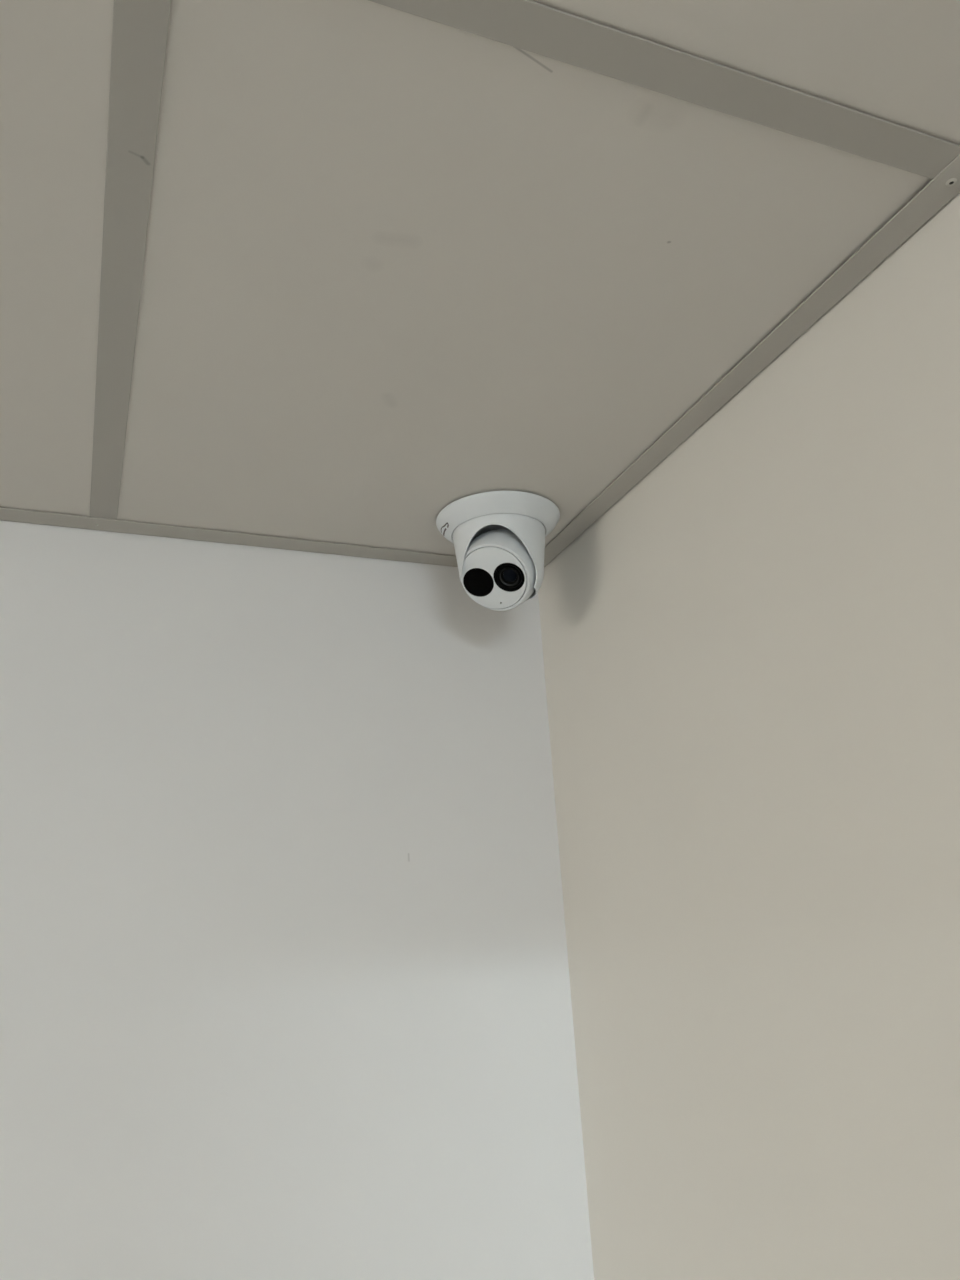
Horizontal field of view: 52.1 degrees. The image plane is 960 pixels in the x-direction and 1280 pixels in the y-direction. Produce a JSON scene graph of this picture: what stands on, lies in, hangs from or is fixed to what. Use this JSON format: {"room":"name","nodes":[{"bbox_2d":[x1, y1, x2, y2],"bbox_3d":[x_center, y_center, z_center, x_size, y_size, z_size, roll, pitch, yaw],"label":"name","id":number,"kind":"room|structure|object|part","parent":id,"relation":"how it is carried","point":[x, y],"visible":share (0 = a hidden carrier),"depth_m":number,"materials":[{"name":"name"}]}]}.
{"room":"office room","nodes":[
{"label":"office room","id":0,"kind":"room"},
{"bbox_2d":[0,520,593,1279],"bbox_3d":[-2.391,0.910,-0.229,5.600,2.760,0.100,4,-20,-21],"label":"wall","id":1,"kind":"structure","parent":0,"point":[285,991],"depth_m":0.89,"materials":[{"name":"white paint"}]},
{"bbox_2d":[0,507,544,566],"bbox_3d":[-2.438,-0.273,0.111,5.398,0.024,0.026,4,-20,-21],"label":"trim","id":2,"kind":"structure","parent":1,"relation":"attached to","point":[6,514],"depth_m":0.97,"materials":[{"name":"paint"}]},
{"bbox_2d":[0,0,959,555],"bbox_3d":[-1.677,-1.054,-1.671,5.600,0.260,4.400,4,-20,-21],"label":"ceiling","id":3,"kind":"structure","parent":0,"point":[351,272],"depth_m":0.59,"materials":[{"name":"grey paint"}]},
{"bbox_2d":[436,491,559,610],"bbox_3d":[0.020,-0.076,0.951,0.122,0.094,0.122,-17,-23,35],"label":"security camera","id":4,"kind":"object","parent":3,"relation":"attached to","point":[497,537],"visible":1,"depth_m":0.93,"materials":[{"name":"white plastic"}]},
{"bbox_3d":[0.014,-0.061,0.938,0.065,0.065,0.013,-8,26,20],"label":"plate","id":5,"kind":"part","parent":4,"relation":"part of","materials":[{"name":"white plastic"}]},
{"bbox_2d":[538,192,959,1279],"bbox_3d":[0.952,0.411,-1.100,0.100,2.760,4.200,4,-20,-21],"label":"wall","id":6,"kind":"structure","parent":0,"point":[751,656],"depth_m":0.69,"materials":[{"name":"beige paint"}]},
{"bbox_2d":[544,154,959,565],"bbox_3d":[0.824,-0.756,-0.728,0.022,0.024,4.198,4,-20,-21],"label":"trim","id":7,"kind":"structure","parent":6,"relation":"attached to","point":[937,193],"depth_m":0.71,"materials":[{"name":"paint"}]}
]}

